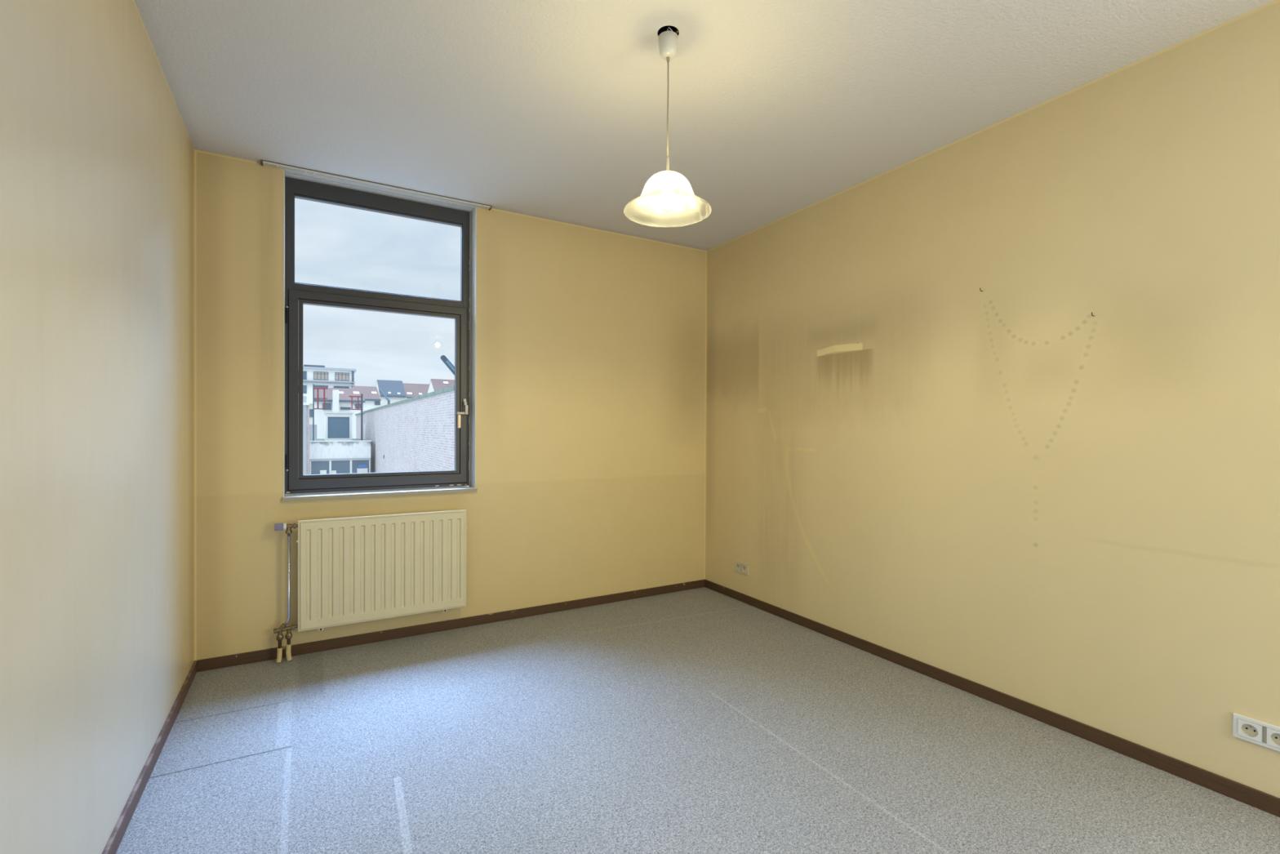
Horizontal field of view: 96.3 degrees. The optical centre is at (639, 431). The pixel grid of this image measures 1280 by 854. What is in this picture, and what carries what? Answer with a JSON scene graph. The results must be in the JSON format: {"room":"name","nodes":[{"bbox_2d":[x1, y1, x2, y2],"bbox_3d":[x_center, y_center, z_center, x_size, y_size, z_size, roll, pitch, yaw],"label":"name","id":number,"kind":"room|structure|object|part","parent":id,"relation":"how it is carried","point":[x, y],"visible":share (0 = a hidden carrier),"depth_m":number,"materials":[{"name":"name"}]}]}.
{"room":"empty bedroom","nodes":[
{"label":"empty bedroom","id":0,"kind":"room"},
{"bbox_2d":[0,0,194,853],"bbox_3d":[-1.099,-0.088,0.597,0.300,2.700,5.300,0,0,-30],"label":"wall","id":1,"kind":"structure","parent":0,"point":[97,150],"depth_m":1.50,"materials":[{"name":"yellow paint"}]},
{"bbox_2d":[102,660,196,853],"bbox_3d":[-1.045,1.232,0.812,0.012,0.059,5.000,0,0,-30],"label":"baseboard","id":2,"kind":"structure","parent":1,"relation":"attached to","point":[114,841],"depth_m":2.04,"materials":[{"name":"brown wood"}]},
{"bbox_2d":[194,149,706,660],"bbox_3d":[-0.962,-0.106,3.917,3.878,2.700,0.300,0,0,-30],"label":"wall","id":3,"kind":"structure","parent":0,"point":[590,469],"depth_m":3.82,"materials":[{"name":"yellow paint"}]},
{"bbox_2d":[283,168,284,497],"bbox_3d":[-2.001,-0.548,3.226,0.003,1.816,0.162,0,0,-30],"label":"trim","id":4,"kind":"structure","parent":3,"relation":"attached to","point":[284,169],"depth_m":3.17,"materials":[{"name":"white paint"}]},
{"bbox_2d":[260,159,491,501],"bbox_3d":[-1.548,-0.537,3.472,1.242,1.838,0.213,0,0,-30],"label":"window","id":5,"kind":"structure","parent":3,"relation":"in","point":[297,295],"depth_m":3.45,"materials":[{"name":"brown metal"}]},
{"bbox_3d":[-1.501,-1.446,3.393,1.242,0.018,0.042,0,0,-30],"label":"curtain rail","id":6,"kind":"part","parent":5,"relation":"part of","materials":[{"name":"white metal"}]},
{"bbox_3d":[-1.575,-0.238,3.522,0.992,1.136,0.064,0,0,-30],"label":"casement sash","id":7,"kind":"part","parent":5,"relation":"part of","materials":[{"name":"brown metal"}]},
{"bbox_3d":[-1.546,0.371,3.486,1.058,0.022,0.184,0,0,-30],"label":"sill","id":8,"kind":"part","parent":5,"relation":"part of","materials":[{"name":"white stone"}]},
{"bbox_3d":[-1.519,-1.446,3.439,1.041,0.018,0.051,0,0,-30],"label":"curtain rail","id":9,"kind":"part","parent":5,"relation":"part of","materials":[{"name":"white metal"}]},
{"bbox_3d":[-1.145,-0.142,3.698,0.070,0.062,0.014,0,0,-30],"label":"handle","id":10,"kind":"part","parent":5,"relation":"part of","materials":[{"name":"metal"}]},
{"bbox_3d":[-1.135,-0.165,3.721,0.020,0.100,0.034,0,0,-30],"label":"handle plate","id":11,"kind":"part","parent":5,"relation":"part of","materials":[{"name":"metal"}]},
{"bbox_2d":[284,173,473,212],"bbox_3d":[-1.560,-1.451,3.509,1.041,0.010,0.104,0,0,-30],"label":"trim","id":12,"kind":"structure","parent":3,"relation":"attached to","point":[286,175],"depth_m":3.46,"materials":[{"name":"white paint"}]},
{"bbox_2d":[296,509,467,631],"bbox_3d":[-1.491,0.792,3.378,0.918,0.618,0.109,0,0,-30],"label":"radiator","id":13,"kind":"object","parent":3,"relation":"attached to","point":[352,570],"visible":1,"depth_m":3.31,"materials":[{"name":"beige metal"}]},
{"bbox_2d":[273,522,297,662],"bbox_3d":[-1.914,0.867,3.104,0.118,0.750,0.041,0,0,-30],"label":"radiator valve","id":14,"kind":"object","parent":13,"relation":"attached to","point":[277,526],"visible":1,"depth_m":3.10,"materials":[{"name":"white metal"}]},
{"bbox_3d":[-1.942,0.512,3.085,0.041,0.041,0.041,0,0,-30],"label":"valve knob","id":15,"kind":"part","parent":14,"relation":"part of","materials":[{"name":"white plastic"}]},
{"bbox_2d":[196,579,704,671],"bbox_3d":[-0.889,1.216,3.789,3.254,0.059,0.012,0,0,-30],"label":"baseboard","id":16,"kind":"structure","parent":3,"relation":"attached to","point":[214,663],"depth_m":3.54,"materials":[{"name":"brown wood"}]},
{"bbox_2d":[471,206,475,488],"bbox_3d":[-1.096,-0.547,3.753,0.003,1.816,0.162,0,0,-30],"label":"trim","id":17,"kind":"structure","parent":3,"relation":"attached to","point":[473,211],"depth_m":3.72,"materials":[{"name":"white paint"}]},
{"bbox_2d":[115,586,1279,853],"bbox_3d":[0.365,1.362,1.635,3.878,0.200,5.600,0,0,-30],"label":"floor","id":18,"kind":"structure","parent":0,"point":[704,720],"depth_m":2.21,"materials":[{"name":"grey carpet"}]},
{"bbox_2d":[134,0,1275,250],"bbox_3d":[0.377,-1.538,1.618,3.878,0.200,5.600,0,0,-30],"label":"ceiling","id":19,"kind":"structure","parent":0,"point":[556,110],"depth_m":2.37,"materials":[{"name":"paint"}]},
{"bbox_2d":[623,25,711,226],"bbox_3d":[0.101,-1.141,2.074,0.316,0.690,0.316,0,0,-30],"label":"pendant lamp","id":20,"kind":"object","parent":19,"relation":"hanging from","point":[667,199],"visible":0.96,"depth_m":2.10,"materials":[{"name":"white plastic"}]},
{"bbox_3d":[0.100,-0.863,2.076,0.316,0.134,0.316,0,0,-30],"label":"lamp shade","id":21,"kind":"part","parent":20,"relation":"part of","materials":[{"name":"white glass"}]},
{"bbox_3d":[0.101,-1.164,2.074,0.007,0.365,0.005,0,0,-30],"label":"cord","id":22,"kind":"part","parent":20,"relation":"part of","materials":[{"name":"white plastic"}]},
{"bbox_2d":[705,0,1279,798],"bbox_3d":[1.993,-0.085,2.397,0.300,2.700,5.300,0,0,-30],"label":"wall","id":23,"kind":"structure","parent":0,"point":[1011,488],"depth_m":2.48,"materials":[{"name":"yellow paint"}]},
{"bbox_2d":[734,560,749,575],"bbox_3d":[0.749,1.002,4.222,0.012,0.080,0.152,0,0,-30],"label":"double socket","id":24,"kind":"object","parent":23,"relation":"attached to","point":[741,567],"visible":1,"depth_m":4.21,"materials":[{"name":"plastic"}]},
{"bbox_2d":[704,579,1279,817],"bbox_3d":[1.777,1.234,2.455,0.012,0.059,5.000,0,0,-30],"label":"baseboard","id":25,"kind":"structure","parent":23,"relation":"attached to","point":[1256,798],"depth_m":2.46,"materials":[{"name":"brown wood"}]},
{"bbox_2d":[1232,712,1279,751],"bbox_3d":[2.090,1.013,1.918,0.012,0.080,0.152,0,0,-30],"label":"double socket","id":26,"kind":"object","parent":23,"relation":"attached to","point":[1246,728],"visible":1,"depth_m":1.93,"materials":[{"name":"white plastic"}]},
{"bbox_3d":[2.095,1.013,1.921,0.001,0.056,0.128,0,0,-30],"label":"mounting plate","id":27,"kind":"part","parent":26,"relation":"part of","materials":[{"name":"white plastic"}]},
{"label":"outside","id":28,"kind":"structure","parent":0,"visible":0},
{"bbox_3d":[-39.813,3.996,73.914,120.000,0.200,159.680,0,0,-30],"label":"yard","id":29,"kind":"structure","parent":28,"visible":0},
{"bbox_2d":[298,403,309,493],"bbox_3d":[-20.931,1.225,35.261,1.024,5.926,0.850,0,0,-30],"label":"brick pier","id":30,"kind":"structure","parent":29,"relation":"on","point":[305,406],"depth_m":35.10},
{"bbox_2d":[302,395,316,438],"bbox_3d":[-28.905,0.511,49.735,1.479,7.129,4.400,0,0,-30],"label":"house","id":31,"kind":"structure","parent":29,"relation":"on","point":[304,397],"depth_m":48.22,"materials":[{"name":"white paint"}]},
{"bbox_3d":[-27.686,-1.578,48.276,0.233,0.630,0.020,0,0,-30],"label":"pane","id":32,"kind":"part","parent":31,"relation":"part of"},
{"bbox_2d":[302,364,356,402],"bbox_3d":[-58.247,-4.164,104.416,11.007,15.631,12.700,0,0,-30],"label":"office block","id":33,"kind":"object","parent":29,"relation":"on","point":[339,376],"visible":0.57,"depth_m":99.69,"materials":[{"name":"white concrete"}]},
{"bbox_3d":[-57.648,-7.253,97.937,1.150,1.298,0.020,0,0,-30],"label":"pane","id":34,"kind":"part","parent":33,"relation":"part of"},
{"bbox_3d":[-57.640,-9.658,97.922,1.150,1.333,0.020,0,0,-30],"label":"pane","id":35,"kind":"part","parent":33,"relation":"part of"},
{"bbox_2d":[303,364,324,367],"bbox_3d":[-57.751,-11.414,101.639,3.201,0.500,3.500,0,0,-30],"label":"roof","id":36,"kind":"object","parent":33,"relation":"on","point":[317,366],"depth_m":100.18,"materials":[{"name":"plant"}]},
{"bbox_3d":[-55.264,-9.685,99.305,2.094,1.234,0.020,0,0,-30],"label":"pane","id":37,"kind":"part","parent":33,"relation":"part of","materials":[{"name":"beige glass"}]},
{"bbox_3d":[-52.436,-9.699,100.951,2.086,1.261,0.020,0,0,-30],"label":"pane","id":38,"kind":"part","parent":33,"relation":"part of","materials":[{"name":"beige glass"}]},
{"bbox_2d":[314,386,364,438],"bbox_3d":[-31.867,-0.315,60.443,4.482,8.638,10.900,0,0,-30],"label":"house","id":39,"kind":"structure","parent":29,"relation":"on","point":[339,400],"depth_m":56.80,"materials":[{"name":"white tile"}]},
{"bbox_3d":[-30.616,-2.470,56.051,0.671,0.579,0.020,0,0,-30],"label":"pane","id":40,"kind":"part","parent":39,"relation":"part of","materials":[{"name":"blue glass"}]},
{"bbox_2d":[309,438,373,493],"bbox_3d":[-22.281,2.338,42.231,3.687,3.612,12.060,0,0,-30],"label":"building","id":41,"kind":"structure","parent":29,"relation":"on","point":[326,457],"depth_m":37.06,"materials":[{"name":"white concrete"}]},
{"bbox_2d":[312,384,327,440],"bbox_3d":[-20.902,-1.222,37.486,0.844,3.733,0.106,0,0,-30],"label":"steel frame","id":42,"kind":"object","parent":41,"relation":"on","point":[313,388],"visible":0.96,"depth_m":37.27,"materials":[{"name":"red metal"}]},
{"bbox_3d":[-21.236,-1.223,37.291,0.070,3.733,0.100,0,0,-30],"label":"post","id":43,"kind":"part","parent":42,"relation":"part of","materials":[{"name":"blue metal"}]},
{"bbox_3d":[-20.387,2.730,36.550,1.010,1.746,0.010,0,0,-30],"label":"pane","id":44,"kind":"part","parent":41,"relation":"part of","materials":[{"name":"blue glass"}]},
{"bbox_2d":[320,470,326,474],"bbox_3d":[-20.193,2.622,36.558,0.358,0.353,0.070,0,0,-30],"label":"window blind","id":45,"kind":"object","parent":41,"relation":"hanging from","point":[322,472],"depth_m":36.52,"materials":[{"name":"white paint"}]},
{"bbox_2d":[323,411,353,440],"bbox_3d":[-21.839,-0.375,41.489,1.855,2.045,2.350,0,0,-30],"label":"hut","id":46,"kind":"object","parent":41,"relation":"on","point":[338,425],"visible":0.98,"depth_m":40.55,"materials":[{"name":"white paint"}]},
{"bbox_2d":[327,417,349,438],"bbox_3d":[-21.332,-0.296,40.587,1.360,1.511,0.060,0,0,-30],"label":"window","id":47,"kind":"structure","parent":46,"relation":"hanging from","point":[337,427],"depth_m":40.55,"materials":[{"name":"blue glass"}]},
{"bbox_3d":[-19.386,2.731,37.132,1.067,1.746,0.010,0,0,-30],"label":"pane","id":48,"kind":"part","parent":41,"relation":"part of","materials":[{"name":"blue glass"}]},
{"bbox_2d":[349,393,362,439],"bbox_3d":[-19.273,-0.974,38.899,0.835,3.234,0.100,0,0,-30],"label":"steel frame","id":49,"kind":"object","parent":41,"relation":"on","point":[361,396],"visible":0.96,"depth_m":39.01,"materials":[{"name":"red metal"}]},
{"bbox_3d":[-18.960,-0.974,39.081,0.110,3.234,0.100,0,0,-30],"label":"post","id":50,"kind":"part","parent":49,"relation":"part of","materials":[{"name":"grey metal"}]},
{"bbox_3d":[-18.382,2.732,37.717,1.017,1.746,0.010,0,0,-30],"label":"pane","id":51,"kind":"part","parent":41,"relation":"part of","materials":[{"name":"blue glass"}]},
{"bbox_3d":[-18.250,2.577,37.689,0.633,0.392,0.070,0,0,-30],"label":"window panel","id":52,"kind":"part","parent":41,"relation":"part of","materials":[{"name":"white"}]},
{"bbox_3d":[-18.241,2.275,37.691,0.545,0.250,0.070,0,0,-30],"label":"window panel","id":53,"kind":"part","parent":41,"relation":"part of","materials":[{"name":"blue glass"}]},
{"bbox_2d":[352,386,381,410],"bbox_3d":[-35.027,-0.938,72.935,2.737,9.719,10.120,0,0,-30],"label":"house","id":54,"kind":"structure","parent":29,"relation":"on","point":[371,394],"depth_m":69.73,"materials":[{"name":"red tile"}]},
{"bbox_2d":[378,388,390,404],"bbox_3d":[-28.960,-0.538,64.913,0.260,9.057,6.166,0,0,-33],"label":"flue pipe","id":55,"kind":"object","parent":29,"relation":"on","point":[380,389],"visible":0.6,"depth_m":64.07,"materials":[{"name":"blue metal"}]},
{"bbox_2d":[376,379,406,406],"bbox_3d":[-35.306,-1.696,80.867,3.262,11.144,8.120,0,0,-30],"label":"house","id":56,"kind":"structure","parent":29,"relation":"on","point":[394,390],"depth_m":78.57,"materials":[{"name":"blue stone"}]},
{"bbox_2d":[355,385,459,489],"bbox_3d":[-13.623,1.356,31.677,0.630,5.765,53.000,0,0,-30],"label":"wall","id":57,"kind":"structure","parent":29,"relation":"on","point":[415,433],"depth_m":24.80,"materials":[{"name":"grey brick"}]},
{"bbox_2d":[402,382,429,399],"bbox_3d":[-35.459,-1.917,91.190,4.272,11.469,8.120,0,0,-30],"label":"house","id":58,"kind":"structure","parent":29,"relation":"on","point":[411,390],"depth_m":89.47,"materials":[{"name":"red tile"}]},
{"bbox_2d":[426,378,454,393],"bbox_3d":[-24.712,-1.417,74.539,4.740,10.742,6.520,0,0,-30],"label":"house","id":59,"kind":"structure","parent":29,"relation":"on","point":[435,384],"depth_m":73.20,"materials":[{"name":"red tile"}]},
{"bbox_2d":[440,355,454,375],"bbox_3d":[-9.192,0.217,29.380,2.052,8.104,0.612,0,0,-30],"label":"crane boom","id":60,"kind":"object","parent":29,"relation":"on","point":[443,357],"visible":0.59,"depth_m":28.78,"materials":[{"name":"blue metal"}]}
]}

